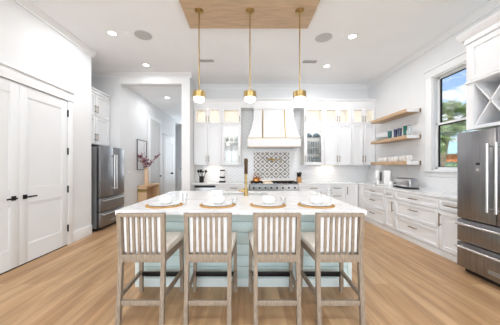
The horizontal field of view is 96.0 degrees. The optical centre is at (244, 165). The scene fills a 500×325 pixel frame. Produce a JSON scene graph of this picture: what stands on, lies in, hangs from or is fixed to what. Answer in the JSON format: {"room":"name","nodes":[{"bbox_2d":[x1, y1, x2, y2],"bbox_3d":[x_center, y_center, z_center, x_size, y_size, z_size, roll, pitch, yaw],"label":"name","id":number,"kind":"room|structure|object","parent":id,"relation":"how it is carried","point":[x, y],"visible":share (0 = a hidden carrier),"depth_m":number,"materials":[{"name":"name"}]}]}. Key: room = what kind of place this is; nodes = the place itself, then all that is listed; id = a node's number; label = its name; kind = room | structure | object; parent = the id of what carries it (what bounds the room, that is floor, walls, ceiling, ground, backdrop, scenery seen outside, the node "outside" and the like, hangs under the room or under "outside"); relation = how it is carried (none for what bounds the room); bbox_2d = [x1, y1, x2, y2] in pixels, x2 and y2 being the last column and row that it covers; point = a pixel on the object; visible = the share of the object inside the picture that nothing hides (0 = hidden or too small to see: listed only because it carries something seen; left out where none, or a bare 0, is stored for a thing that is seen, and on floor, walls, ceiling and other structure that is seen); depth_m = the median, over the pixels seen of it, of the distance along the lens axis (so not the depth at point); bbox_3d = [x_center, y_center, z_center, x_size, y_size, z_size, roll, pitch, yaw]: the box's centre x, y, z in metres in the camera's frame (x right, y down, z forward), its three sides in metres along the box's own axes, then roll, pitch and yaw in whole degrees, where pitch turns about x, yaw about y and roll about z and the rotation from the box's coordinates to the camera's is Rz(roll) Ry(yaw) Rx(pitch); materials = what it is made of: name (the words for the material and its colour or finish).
{"room":"kitchen","nodes":[
{"label":"kitchen","id":0,"kind":"room"},
{"bbox_2d":[0,0,174,231],"bbox_3d":[-3.155,-0.465,1.025,0.150,3.660,18.050,0,0,0],"label":"wall","id":1,"kind":"structure","parent":0,"point":[27,44],"depth_m":4.14,"materials":[{"name":"white paint"}]},
{"bbox_2d":[0,77,18,273],"bbox_3d":[-3.038,0.119,2.626,0.082,2.455,0.834,0,0,0],"label":"door","id":2,"kind":"structure","parent":1,"relation":"in","point":[9,90],"depth_m":2.92,"materials":[{"name":"white paint"}]},
{"bbox_2d":[0,245,66,274],"bbox_3d":[-3.072,1.356,3.043,0.016,0.018,1.657,0,0,0],"label":"trim","id":3,"kind":"structure","parent":1,"relation":"attached to","point":[65,245],"depth_m":3.21,"materials":[{"name":"white paint"}]},
{"bbox_2d":[0,61,74,244],"bbox_3d":[-3.050,0.031,3.041,0.060,2.668,1.932,0,0,0],"label":"trim","id":4,"kind":"structure","parent":1,"relation":"attached to","point":[7,71],"depth_m":3.79,"materials":[{"name":"white paint"}]},
{"bbox_2d":[19,84,68,264],"bbox_3d":[-3.038,0.119,3.463,0.082,2.455,0.833,0,0,0],"label":"door","id":5,"kind":"structure","parent":1,"relation":"in","point":[43,150],"depth_m":3.39,"materials":[{"name":"white paint"}]},
{"bbox_2d":[13,0,96,57],"bbox_3d":[-3.038,-2.245,-1.720,0.085,0.100,12.560,0,0,0],"label":"trim","id":6,"kind":"structure","parent":1,"relation":"attached to","point":[27,5],"depth_m":3.58,"materials":[{"name":"white paint"}]},
{"bbox_2d":[73,225,91,241],"bbox_3d":[-3.071,1.270,4.255,0.018,0.190,0.510,0,0,0],"label":"baseboard","id":7,"kind":"structure","parent":1,"relation":"attached to","point":[81,233],"depth_m":4.24,"materials":[{"name":"white paint"}]},
{"bbox_2d":[91,86,110,145],"bbox_3d":[-3.599,-1.107,5.055,0.562,1.245,1.050,0,0,0],"label":"upper cabinet","id":8,"kind":"object","parent":1,"relation":"attached to","point":[100,103],"visible":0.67,"depth_m":5.22,"materials":[{"name":"white paint"}]},
{"bbox_2d":[137,139,146,169],"bbox_3d":[-3.099,-0.330,6.765,0.021,0.890,0.602,0,0,0],"label":"framed picture","id":9,"kind":"object","parent":1,"relation":"attached to","point":[141,145],"visible":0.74,"depth_m":6.71,"materials":[{"name":"black metal"}]},
{"bbox_2d":[148,112,162,194],"bbox_3d":[-3.089,-0.175,7.790,0.042,3.080,1.180,0,0,0],"label":"trim","id":10,"kind":"structure","parent":1,"relation":"attached to","point":[150,116],"depth_m":7.49,"materials":[{"name":"white paint"}]},
{"bbox_2d":[151,119,161,182],"bbox_3d":[-3.062,-0.098,7.790,0.094,2.910,0.840,0,0,0],"label":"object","id":11,"kind":"structure","parent":1,"relation":"in","point":[155,126],"depth_m":7.80,"materials":[{"name":"white"}]},
{"bbox_2d":[163,133,173,193],"bbox_3d":[-3.089,0.065,9.180,0.042,2.600,1.300,0,0,0],"label":"trim","id":12,"kind":"structure","parent":1,"relation":"attached to","point":[165,136],"depth_m":8.64,"materials":[{"name":"white paint"}]},
{"bbox_2d":[165,139,172,192],"bbox_3d":[-3.032,0.152,9.180,0.154,2.410,1.000,0,0,0],"label":"door","id":13,"kind":"structure","parent":1,"relation":"in","point":[168,144],"depth_m":9.09,"materials":[{"name":"white paint"}]},
{"bbox_2d":[91,78,195,190],"bbox_3d":[-2.650,-0.465,6.000,2.540,3.660,0.800,0,0,0],"label":"wall","id":14,"kind":"structure","parent":0,"point":[112,87],"depth_m":5.60,"materials":[{"name":"white paint"}]},
{"bbox_2d":[91,72,191,77],"bbox_3d":[-2.625,-2.245,5.558,2.590,0.100,0.085,0,0,0],"label":"trim","id":15,"kind":"structure","parent":14,"relation":"attached to","point":[93,74],"depth_m":5.57,"materials":[{"name":"white paint"}]},
{"bbox_2d":[120,78,189,190],"bbox_3d":[-2.239,-0.412,5.589,1.742,3.555,0.022,0,0,0],"label":"trim","id":16,"kind":"structure","parent":14,"relation":"attached to","point":[185,82],"depth_m":5.58,"materials":[{"name":"white paint"}]},
{"bbox_2d":[126,86,181,126],"bbox_3d":[-3.526,-2.135,8.975,4.147,0.100,6.450,0,0,0],"label":"ceiling","id":17,"kind":"structure","parent":0,"point":[155,95],"depth_m":6.85,"materials":[{"name":"white paint"}]},
{"bbox_2d":[175,127,181,190],"bbox_3d":[-3.526,-0.360,12.150,4.147,3.450,0.100,0,0,0],"label":"wall","id":18,"kind":"structure","parent":0,"point":[178,130],"depth_m":12.10,"materials":[{"name":"white paint"}]},
{"bbox_2d":[0,219,499,324],"bbox_3d":[-0.975,1.405,2.100,9.250,0.080,20.200,0,0,0],"label":"floor","id":19,"kind":"structure","parent":0,"point":[406,283],"depth_m":2.39,"materials":[{"name":"brown wood"}]},
{"bbox_2d":[91,146,125,231],"bbox_3d":[-3.314,0.470,5.125,0.772,1.790,0.930,0,0,0],"label":"refrigerator","id":20,"kind":"object","parent":19,"relation":"on","point":[107,163],"visible":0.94,"depth_m":4.87,"materials":[{"name":"metal"}]},
{"bbox_2d":[138,183,159,202],"bbox_3d":[-2.973,0.965,6.998,0.254,0.800,1.003,0,0,0],"label":"console table","id":21,"kind":"object","parent":19,"relation":"on","point":[145,192],"visible":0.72,"depth_m":7.09,"materials":[{"name":"brown wood"}]},
{"bbox_2d":[144,168,148,184],"bbox_3d":[-2.970,0.307,6.770,0.148,0.515,0.147,0,0,0],"label":"vase","id":22,"kind":"object","parent":21,"relation":"on","point":[146,173],"visible":0.96,"depth_m":6.72,"materials":[{"name":"beige ceramic"}]},
{"bbox_2d":[115,213,183,324],"bbox_3d":[-0.902,0.888,2.189,0.488,0.956,0.547,0,0,0],"label":"bar stool","id":23,"kind":"object","parent":19,"relation":"on","point":[144,237],"visible":1,"depth_m":1.96,"materials":[{"name":"grey wood"}]},
{"bbox_2d":[124,217,160,251],"bbox_3d":[-0.902,0.603,2.001,0.333,0.326,0.063,0,0,0],"label":"cushion","id":24,"kind":"object","parent":23,"relation":"on","point":[141,234],"depth_m":1.97,"materials":[{"name":"white fabric"}]},
{"bbox_2d":[124,232,183,252],"bbox_3d":[-0.902,0.746,2.237,0.488,0.072,0.448,0,0,0],"label":"seat cushion","id":25,"kind":"object","parent":23,"relation":"on","point":[173,239],"depth_m":2.23,"materials":[{"name":"fabric"}]},
{"bbox_2d":[177,168,181,190],"bbox_3d":[-2.843,0.479,11.200,1.013,1.771,0.100,0,0,0],"label":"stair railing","id":26,"kind":"object","parent":19,"relation":"on","point":[178,169],"visible":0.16,"depth_m":11.15,"materials":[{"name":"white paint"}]},
{"bbox_2d":[193,185,217,190],"bbox_3d":[-1.039,0.925,6.109,0.672,0.879,0.552,0,0,0],"label":"base cabinet","id":27,"kind":"object","parent":19,"relation":"on","point":[195,187],"visible":0.24,"depth_m":5.87,"materials":[{"name":"white paint"}]},
{"bbox_2d":[192,182,249,184],"bbox_3d":[-0.629,0.469,6.130,1.495,0.035,0.519,0,0,0],"label":"countertop","id":28,"kind":"structure","parent":27,"relation":"on","point":[195,183],"depth_m":5.87,"materials":[{"name":"white stone"}]},
{"bbox_2d":[219,170,225,182],"bbox_3d":[-0.620,0.275,6.160,0.170,0.352,0.160,0,0,0],"label":"coffee grinder","id":29,"kind":"object","parent":28,"relation":"on","point":[222,172],"visible":1,"depth_m":6.10,"materials":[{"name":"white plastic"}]},
{"bbox_2d":[183,213,237,324],"bbox_3d":[-0.322,0.888,2.189,0.488,0.956,0.547,0,0,0],"label":"bar stool","id":30,"kind":"object","parent":19,"relation":"on","point":[212,238],"visible":1,"depth_m":1.96,"materials":[{"name":"brown wood"}]},
{"bbox_2d":[190,217,227,251],"bbox_3d":[-0.322,0.603,2.001,0.333,0.326,0.063,0,0,0],"label":"cushion","id":31,"kind":"object","parent":30,"relation":"on","point":[207,234],"depth_m":1.97,"materials":[{"name":"white fabric"}]},
{"bbox_2d":[190,232,237,252],"bbox_3d":[-0.322,0.746,2.237,0.488,0.072,0.448,0,0,0],"label":"seat cushion","id":32,"kind":"object","parent":30,"relation":"on","point":[234,234],"depth_m":2.20,"materials":[{"name":"fabric"}]},
{"bbox_2d":[218,185,248,190],"bbox_3d":[-0.295,0.925,6.108,0.810,0.879,0.554,0,0,0],"label":"base cabinet","id":33,"kind":"object","parent":19,"relation":"on","point":[220,187],"visible":0.25,"depth_m":5.87,"materials":[{"name":"white paint"}]},
{"bbox_2d":[135,215,351,286],"bbox_3d":[-0.018,0.930,3.278,2.445,0.869,1.484,0,0,0],"label":"kitchen island","id":34,"kind":"object","parent":19,"relation":"on","point":[242,224],"visible":0.21,"depth_m":2.54,"materials":[{"name":"teal paint"}]},
{"bbox_2d":[115,191,366,214],"bbox_3d":[-0.040,0.473,3.183,2.550,0.045,1.815,0,0,0],"label":"island countertop","id":35,"kind":"structure","parent":34,"relation":"on","point":[191,200],"depth_m":2.64,"materials":[{"name":"white stone"}]},
{"bbox_2d":[145,202,182,208],"bbox_3d":[-0.925,0.446,2.590,0.415,0.011,0.415,0,0,0],"label":"placemat","id":36,"kind":"object","parent":35,"relation":"on","point":[180,203],"visible":0.53,"depth_m":2.45,"materials":[{"name":"wicker"}]},
{"bbox_2d":[149,201,179,205],"bbox_3d":[-0.925,0.434,2.590,0.342,0.014,0.342,0,0,0],"label":"dinner plate","id":37,"kind":"object","parent":36,"relation":"on","point":[158,203],"visible":0.81,"depth_m":2.55,"materials":[{"name":"white ceramic"}]},
{"bbox_2d":[159,195,172,203],"bbox_3d":[-0.915,0.390,2.600,0.154,0.086,0.153,0,0,0],"label":"bowl","id":38,"kind":"object","parent":37,"relation":"on","point":[165,199],"visible":1,"depth_m":2.55,"materials":[{"name":"white ceramic"}]},
{"bbox_2d":[211,190,222,196],"bbox_3d":[-0.385,0.394,3.080,0.172,0.115,0.172,0,0,0],"label":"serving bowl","id":39,"kind":"object","parent":35,"relation":"on","point":[213,192],"visible":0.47,"depth_m":3.01,"materials":[{"name":"white ceramic"}]},
{"bbox_2d":[199,203,235,208],"bbox_3d":[-0.315,0.446,2.590,0.415,0.011,0.415,0,0,0],"label":"placemat","id":40,"kind":"object","parent":35,"relation":"on","point":[232,204],"visible":0.58,"depth_m":2.45,"materials":[{"name":"wicker"}]},
{"bbox_2d":[203,201,231,205],"bbox_3d":[-0.315,0.434,2.590,0.342,0.014,0.342,0,0,0],"label":"dinner plate","id":41,"kind":"object","parent":40,"relation":"on","point":[210,203],"visible":0.9,"depth_m":2.56,"materials":[{"name":"white ceramic"}]},
{"bbox_2d":[212,195,224,203],"bbox_3d":[-0.305,0.390,2.600,0.154,0.086,0.153,0,0,0],"label":"bowl","id":42,"kind":"object","parent":41,"relation":"on","point":[217,199],"visible":1,"depth_m":2.54,"materials":[{"name":"white ceramic"}]},
{"bbox_2d":[239,158,248,195],"bbox_3d":[-0.022,0.164,3.527,0.152,0.573,0.273,0,0,0],"label":"kitchen faucet","id":43,"kind":"object","parent":35,"relation":"on","point":[245,190],"visible":1,"depth_m":3.42,"materials":[{"name":"gold metal"}]},
{"bbox_2d":[250,203,285,208],"bbox_3d":[0.262,0.446,2.590,0.415,0.011,0.415,0,0,0],"label":"placemat","id":44,"kind":"object","parent":35,"relation":"on","point":[251,204],"visible":0.59,"depth_m":2.45,"materials":[{"name":"wicker"}]},
{"bbox_2d":[253,201,282,205],"bbox_3d":[0.262,0.434,2.590,0.342,0.014,0.342,0,0,0],"label":"dinner plate","id":45,"kind":"object","parent":44,"relation":"on","point":[261,203],"visible":0.84,"depth_m":2.56,"materials":[{"name":"white ceramic"}]},
{"bbox_2d":[262,195,274,203],"bbox_3d":[0.272,0.390,2.600,0.154,0.086,0.153,0,0,0],"label":"bowl","id":46,"kind":"object","parent":45,"relation":"on","point":[267,199],"visible":1,"depth_m":2.55,"materials":[{"name":"white ceramic"}]},
{"bbox_2d":[297,202,334,208],"bbox_3d":[0.815,0.446,2.590,0.415,0.011,0.415,0,0,0],"label":"placemat","id":47,"kind":"object","parent":35,"relation":"on","point":[299,203],"visible":0.63,"depth_m":2.45,"materials":[{"name":"wicker"}]},
{"bbox_2d":[301,201,331,205],"bbox_3d":[0.815,0.434,2.590,0.342,0.014,0.342,0,0,0],"label":"dinner plate","id":48,"kind":"object","parent":47,"relation":"on","point":[303,202],"visible":0.86,"depth_m":2.53,"materials":[{"name":"white ceramic"}]},
{"bbox_2d":[310,195,322,203],"bbox_3d":[0.825,0.390,2.600,0.154,0.086,0.153,0,0,0],"label":"bowl","id":49,"kind":"object","parent":48,"relation":"on","point":[315,199],"visible":0.99,"depth_m":2.55,"materials":[{"name":"white ceramic"}]},
{"bbox_2d":[249,180,298,190],"bbox_3d":[0.752,0.882,6.067,1.255,0.965,0.635,0,0,0],"label":"range","id":50,"kind":"object","parent":19,"relation":"on","point":[262,185],"visible":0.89,"depth_m":5.82,"materials":[{"name":"silver metal"}]},
{"bbox_2d":[249,182,296,183],"bbox_3d":[0.752,0.470,6.103,1.255,0.020,0.565,0,0,0],"label":"cooktop","id":51,"kind":"object","parent":50,"relation":"in","point":[249,182],"depth_m":5.87,"materials":[{"name":"black metal"}]},
{"bbox_2d":[248,213,301,324],"bbox_3d":[0.278,0.888,2.189,0.488,0.956,0.547,0,0,0],"label":"bar stool","id":52,"kind":"object","parent":19,"relation":"on","point":[273,239],"visible":1,"depth_m":1.96,"materials":[{"name":"brown wood"}]},
{"bbox_2d":[248,232,294,252],"bbox_3d":[0.278,0.746,2.237,0.488,0.072,0.448,0,0,0],"label":"seat cushion","id":53,"kind":"object","parent":52,"relation":"on","point":[250,234],"depth_m":2.20,"materials":[{"name":"fabric"}]},
{"bbox_2d":[257,217,294,251],"bbox_3d":[0.278,0.603,2.001,0.333,0.326,0.063,0,0,0],"label":"cushion","id":54,"kind":"object","parent":52,"relation":"on","point":[274,234],"depth_m":1.97,"materials":[{"name":"white fabric"}]},
{"bbox_2d":[298,185,327,195],"bbox_3d":[1.785,0.925,6.108,0.770,0.879,0.554,0,0,0],"label":"base cabinet","id":55,"kind":"object","parent":19,"relation":"on","point":[322,189],"visible":0.27,"depth_m":5.87,"materials":[{"name":"white paint"}]},
{"bbox_2d":[300,213,365,324],"bbox_3d":[0.824,0.888,2.189,0.488,0.956,0.547,0,0,0],"label":"bar stool","id":56,"kind":"object","parent":19,"relation":"on","point":[335,238],"visible":0.98,"depth_m":1.96,"materials":[{"name":"brown wood"}]},
{"bbox_2d":[301,232,356,252],"bbox_3d":[0.824,0.746,2.237,0.488,0.072,0.448,0,0,0],"label":"seat cushion","id":57,"kind":"object","parent":56,"relation":"on","point":[307,238],"depth_m":2.20,"materials":[{"name":"fabric"}]},
{"bbox_2d":[320,217,357,251],"bbox_3d":[0.824,0.603,2.001,0.333,0.326,0.063,0,0,0],"label":"cushion","id":58,"kind":"object","parent":56,"relation":"on","point":[338,234],"depth_m":1.97,"materials":[{"name":"white fabric"}]},
{"bbox_2d":[328,185,344,201],"bbox_3d":[2.395,0.925,6.108,0.450,0.879,0.554,0,0,0],"label":"base cabinet","id":59,"kind":"object","parent":19,"relation":"on","point":[337,192],"visible":0.43,"depth_m":5.89,"materials":[{"name":"white paint"}]},
{"bbox_2d":[345,185,357,206],"bbox_3d":[2.788,0.925,6.108,0.335,0.879,0.554,0,0,0],"label":"base cabinet","id":60,"kind":"object","parent":19,"relation":"on","point":[351,191],"visible":0.44,"depth_m":5.88,"materials":[{"name":"white paint"}]},
{"bbox_2d":[358,185,363,208],"bbox_3d":[3.232,0.925,6.014,0.533,0.879,0.748,0,0,0],"label":"base cabinet","id":61,"kind":"object","parent":19,"relation":"on","point":[360,187],"visible":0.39,"depth_m":5.78,"materials":[{"name":"white paint"}]},
{"bbox_2d":[297,182,456,200],"bbox_3d":[2.439,0.469,4.677,2.099,0.035,3.424,0,0,0],"label":"countertop","id":62,"kind":"structure","parent":61,"relation":"on","point":[439,194],"depth_m":4.32,"materials":[{"name":"white stone"}]},
{"bbox_2d":[375,170,391,185],"bbox_3d":[3.233,0.279,5.257,0.180,0.345,0.320,0,0,-45],"label":"coffee maker","id":63,"kind":"object","parent":62,"relation":"on","point":[384,177],"visible":0.89,"depth_m":5.19,"materials":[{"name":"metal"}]},
{"bbox_2d":[393,177,418,189],"bbox_3d":[3.253,0.346,4.580,0.215,0.209,0.550,0,0,3],"label":"toaster","id":64,"kind":"object","parent":62,"relation":"on","point":[399,182],"visible":0.99,"depth_m":4.39,"materials":[{"name":"silver metal"}]},
{"bbox_2d":[363,186,385,229],"bbox_3d":[3.208,0.925,5.210,0.574,0.879,0.860,0,0,0],"label":"base cabinet","id":65,"kind":"object","parent":19,"relation":"on","point":[373,197],"visible":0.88,"depth_m":5.14,"materials":[{"name":"white paint"}]},
{"bbox_2d":[385,189,395,234],"bbox_3d":[3.208,0.925,4.615,0.574,0.879,0.330,0,0,0],"label":"base cabinet","id":66,"kind":"object","parent":19,"relation":"on","point":[390,199],"visible":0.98,"depth_m":4.61,"materials":[{"name":"white paint"}]},
{"bbox_2d":[395,191,439,254],"bbox_3d":[3.208,0.925,3.945,0.574,0.879,1.010,0,0,0],"label":"base cabinet","id":67,"kind":"object","parent":19,"relation":"on","point":[416,215],"visible":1,"depth_m":3.86,"materials":[{"name":"white paint"}]},
{"bbox_2d":[438,198,460,262],"bbox_3d":[3.208,0.925,3.205,0.574,0.879,0.470,0,0,0],"label":"base cabinet","id":68,"kind":"object","parent":19,"relation":"on","point":[447,215],"visible":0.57,"depth_m":3.29,"materials":[{"name":"white paint"}]},
{"bbox_2d":[454,127,499,286],"bbox_3d":[3.094,0.470,2.485,0.772,1.790,0.930,0,0,0],"label":"refrigerator","id":69,"kind":"object","parent":19,"relation":"on","point":[478,152],"visible":1,"depth_m":2.66,"materials":[{"name":"metal"}]},
{"bbox_2d":[29,0,490,83],"bbox_3d":[-0.975,-2.345,-0.725,9.250,0.100,14.550,0,0,0],"label":"ceiling","id":70,"kind":"structure","parent":0,"point":[388,31],"depth_m":4.08,"materials":[{"name":"white paint"}]},
{"bbox_2d":[106,30,117,35],"bbox_3d":[-2.290,-2.289,3.880,0.180,0.009,0.180,0,0,0],"label":"recessed light","id":71,"kind":"object","parent":70,"relation":"in","point":[110,32],"visible":1,"depth_m":3.88,"materials":[{"name":"white paint"}]},
{"bbox_2d":[134,30,151,39],"bbox_3d":[-1.785,-2.289,3.950,0.290,0.009,0.290,0,0,0],"label":"ceiling speaker","id":72,"kind":"object","parent":70,"relation":"attached to","point":[143,35],"visible":1,"depth_m":3.95},
{"bbox_2d":[200,59,213,61],"bbox_3d":[-0.830,-2.289,4.900,0.300,0.011,0.110,0,0,0],"label":"ceiling vent","id":73,"kind":"object","parent":70,"relation":"in","point":[201,60],"visible":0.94,"depth_m":4.87,"materials":[{"name":"grey metal"}]},
{"bbox_2d":[179,0,319,28],"bbox_3d":[0.062,-2.263,3.135,1.904,0.064,1.034,0,0,0],"label":"ceiling panel","id":74,"kind":"object","parent":70,"relation":"attached to","point":[217,14],"visible":1,"depth_m":3.32,"materials":[{"name":"brown wood"}]},
{"bbox_2d":[192,8,205,102],"bbox_3d":[-0.662,-1.579,3.240,0.184,1.313,0.184,0,0,0],"label":"pendant lamp","id":75,"kind":"object","parent":74,"relation":"hanging from","point":[199,96],"visible":1,"depth_m":3.23,"materials":[{"name":"gold metal"}]},
{"bbox_2d":[193,96,204,102],"bbox_3d":[-0.662,-0.986,3.240,0.160,0.128,0.160,0,0,0],"label":"diffuser","id":76,"kind":"object","parent":75,"relation":"attached to","point":[199,99],"depth_m":3.19,"materials":[{"name":"white glass"}]},
{"bbox_2d":[244,8,255,102],"bbox_3d":[0.072,-1.579,3.240,0.184,1.313,0.184,0,0,0],"label":"pendant lamp","id":77,"kind":"object","parent":74,"relation":"hanging from","point":[249,95],"visible":1,"depth_m":3.24,"materials":[{"name":"gold metal"}]},
{"bbox_2d":[244,96,255,102],"bbox_3d":[0.072,-0.986,3.240,0.160,0.128,0.160,0,0,0],"label":"diffuser","id":78,"kind":"object","parent":77,"relation":"attached to","point":[249,99],"depth_m":3.19,"materials":[{"name":"white glass"}]},
{"bbox_2d":[293,8,305,102],"bbox_3d":[0.787,-1.579,3.240,0.184,1.313,0.184,0,0,0],"label":"pendant lamp","id":79,"kind":"object","parent":74,"relation":"hanging from","point":[299,96],"visible":1,"depth_m":3.21,"materials":[{"name":"gold metal"}]},
{"bbox_2d":[294,96,304,102],"bbox_3d":[0.787,-0.986,3.240,0.160,0.128,0.160,0,0,0],"label":"diffuser","id":80,"kind":"object","parent":79,"relation":"attached to","point":[298,99],"depth_m":3.18,"materials":[{"name":"white glass"}]},
{"bbox_2d":[302,60,316,62],"bbox_3d":[1.420,-2.289,4.940,0.300,0.011,0.110,0,0,0],"label":"ceiling vent","id":81,"kind":"object","parent":70,"relation":"in","point":[304,61],"visible":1,"depth_m":4.92,"materials":[{"name":"grey metal"}]},
{"bbox_2d":[315,33,331,41],"bbox_3d":[1.405,-2.289,4.020,0.290,0.009,0.290,0,0,0],"label":"ceiling speaker","id":82,"kind":"object","parent":70,"relation":"attached to","point":[323,37],"visible":1,"depth_m":4.01},
{"bbox_2d":[347,33,357,38],"bbox_3d":[1.900,-2.289,3.980,0.180,0.009,0.180,0,0,0],"label":"recessed light","id":83,"kind":"object","parent":70,"relation":"in","point":[354,35],"visible":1,"depth_m":3.98,"materials":[{"name":"white paint"}]},
{"bbox_2d":[196,89,367,98],"bbox_3d":[1.105,-0.465,6.475,5.090,3.660,0.150,0,0,0],"label":"wall","id":84,"kind":"structure","parent":0,"point":[210,93],"depth_m":6.40,"materials":[{"name":"white paint"}]},
{"bbox_2d":[194,108,221,164],"bbox_3d":[-1.002,-0.795,6.185,0.745,1.540,0.404,0,0,0],"label":"upper cabinet","id":85,"kind":"object","parent":84,"relation":"attached to","point":[207,121],"visible":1,"depth_m":6.04,"materials":[{"name":"white paint"}]},
{"bbox_2d":[222,108,240,164],"bbox_3d":[-0.368,-0.795,6.185,0.523,1.540,0.404,0,0,0],"label":"upper cabinet","id":86,"kind":"object","parent":84,"relation":"attached to","point":[231,117],"visible":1,"depth_m":6.03,"materials":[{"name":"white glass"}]},
{"bbox_2d":[225,146,230,161],"bbox_3d":[-0.475,-0.293,6.204,0.192,0.500,0.027,0,0,0],"label":"serving tray","id":87,"kind":"object","parent":86,"relation":"in","point":[227,148],"visible":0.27,"depth_m":6.21,"materials":[{"name":"white ceramic"}]},
{"bbox_2d":[232,146,237,161],"bbox_3d":[-0.270,-0.293,6.204,0.192,0.500,0.027,0,0,0],"label":"serving tray","id":88,"kind":"object","parent":86,"relation":"in","point":[234,148],"visible":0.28,"depth_m":6.21,"materials":[{"name":"white ceramic"}]},
{"bbox_2d":[247,108,300,148],"bbox_3d":[0.760,-1.012,6.115,1.408,1.045,0.547,0,0,0],"label":"range hood","id":89,"kind":"object","parent":84,"relation":"attached to","point":[272,128],"visible":1,"depth_m":5.94,"materials":[{"name":"white paint"}]},
{"bbox_2d":[196,111,367,181],"bbox_3d":[1.060,-0.557,6.395,4.880,2.016,0.010,0,0,0],"label":"wall tile","id":90,"kind":"structure","parent":84,"relation":"attached to","point":[233,173],"depth_m":6.39,"materials":[{"name":"white tile"}]},
{"bbox_2d":[253,152,289,177],"bbox_3d":[0.752,-0.034,6.382,1.034,0.737,0.016,0,0,0],"label":"tile inset","id":91,"kind":"structure","parent":90,"relation":"attached to","point":[265,168],"depth_m":6.38,"materials":[{"name":"white tile"}]},
{"bbox_2d":[196,84,367,88],"bbox_3d":[1.060,-2.245,6.357,4.880,0.100,0.085,0,0,0],"label":"trim","id":92,"kind":"structure","parent":84,"relation":"attached to","point":[202,86],"depth_m":6.36,"materials":[{"name":"white paint"}]},
{"bbox_2d":[193,98,375,110],"bbox_3d":[1.060,-1.660,6.156,4.878,0.250,0.488,0,0,0],"label":"trim","id":93,"kind":"structure","parent":84,"relation":"attached to","point":[259,102],"depth_m":6.03,"materials":[{"name":"white paint"}]},
{"bbox_2d":[301,108,323,164],"bbox_3d":[1.855,-0.795,6.185,0.541,1.540,0.404,0,0,0],"label":"upper cabinet","id":94,"kind":"object","parent":84,"relation":"attached to","point":[312,119],"visible":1,"depth_m":6.28,"materials":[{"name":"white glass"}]},
{"bbox_2d":[324,108,351,164],"bbox_3d":[2.493,-0.795,6.185,0.735,1.540,0.404,0,0,0],"label":"upper cabinet","id":95,"kind":"object","parent":84,"relation":"attached to","point":[337,121],"visible":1,"depth_m":6.04,"materials":[{"name":"white paint"}]},
{"bbox_2d":[352,108,374,164],"bbox_3d":[3.178,-0.795,6.185,0.635,1.540,0.404,0,0,0],"label":"upper cabinet","id":96,"kind":"object","parent":84,"relation":"attached to","point":[363,131],"visible":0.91,"depth_m":6.04,"materials":[{"name":"white paint"}]},
{"bbox_2d":[368,6,499,177],"bbox_3d":[3.575,-0.465,-0.725,0.150,3.660,14.550,0,0,0],"label":"wall","id":97,"kind":"structure","parent":0,"point":[404,88],"depth_m":4.82,"materials":[{"name":"white paint"}]},
{"bbox_2d":[371,108,420,123],"bbox_3d":[3.360,-1.114,5.115,0.279,0.074,1.290,0,0,0],"label":"wall shelf","id":98,"kind":"object","parent":97,"relation":"attached to","point":[409,111],"visible":1,"depth_m":4.91,"materials":[{"name":"brown wood"}]},
{"bbox_2d":[371,135,420,143],"bbox_3d":[3.360,-0.587,5.115,0.279,0.074,1.290,0,0,0],"label":"wall shelf","id":99,"kind":"object","parent":97,"relation":"attached to","point":[405,137],"visible":1,"depth_m":4.88,"materials":[{"name":"brown wood"}]},
{"bbox_2d":[371,161,420,164],"bbox_3d":[3.360,-0.062,5.115,0.279,0.083,1.290,0,0,0],"label":"wall shelf","id":100,"kind":"object","parent":97,"relation":"attached to","point":[390,162],"visible":1,"depth_m":4.72,"materials":[{"name":"brown wood"}]},
{"bbox_2d":[405,155,412,160],"bbox_3d":[3.298,-0.157,4.531,0.154,0.115,0.128,0,0,-19],"label":"cup","id":101,"kind":"object","parent":100,"relation":"on","point":[408,157],"visible":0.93,"depth_m":4.49,"materials":[{"name":"white ceramic"}]},
{"bbox_2d":[368,173,456,192],"bbox_3d":[3.495,0.324,4.670,0.010,0.254,3.440,0,0,0],"label":"wall tile","id":102,"kind":"structure","parent":97,"relation":"attached to","point":[444,184],"depth_m":4.17,"materials":[{"name":"white tile"}]},
{"bbox_2d":[367,0,499,88],"bbox_3d":[3.458,-2.245,-0.800,0.085,0.100,14.400,0,0,0],"label":"trim","id":103,"kind":"structure","parent":97,"relation":"attached to","point":[492,5],"depth_m":3.91,"materials":[{"name":"white paint"}]},
{"bbox_2d":[423,50,465,177],"bbox_3d":[3.535,-0.810,3.660,0.170,2.010,1.420,0,0,0],"label":"window","id":104,"kind":"structure","parent":97,"relation":"in","point":[433,78],"depth_m":4.17,"materials":[{"name":"white paint"}]},
{"bbox_2d":[456,10,499,129],"bbox_3d":[3.147,-1.095,2.475,0.675,1.250,1.050,0,0,0],"label":"wine rack cabinet","id":105,"kind":"object","parent":97,"relation":"attached to","point":[481,41],"visible":1,"depth_m":2.78,"materials":[{"name":"white paint"}]},
{"label":"outside","id":106,"kind":"structure","parent":0,"visible":0},
{"bbox_3d":[47.000,1.565,42.500,86.000,0.100,95.000,0,0,0],"label":"lawn","id":107,"kind":"structure","parent":106,"visible":0},
{"bbox_2d":[441,119,458,155],"bbox_3d":[10.540,-0.632,12.691,2.194,4.301,2.203,0,0,0],"label":"palm tree","id":108,"kind":"object","parent":107,"relation":"on","point":[444,129],"visible":0.3,"depth_m":12.22,"materials":[{"name":"green plant"}]},
{"bbox_2d":[446,142,456,161],"bbox_3d":[28.673,-0.935,32.358,18.800,4.900,6.200,0,0,42],"label":"outbuilding","id":109,"kind":"structure","parent":107,"relation":"on","point":[452,149],"depth_m":30.06,"materials":[{"name":"metal"}]},
{"bbox_2d":[441,100,470,165],"bbox_3d":[12.772,-1.307,13.934,2.572,5.664,2.392,0,0,31],"label":"palm tree","id":110,"kind":"object","parent":107,"relation":"on","point":[448,108],"visible":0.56,"depth_m":13.58,"materials":[{"name":"green plant"}]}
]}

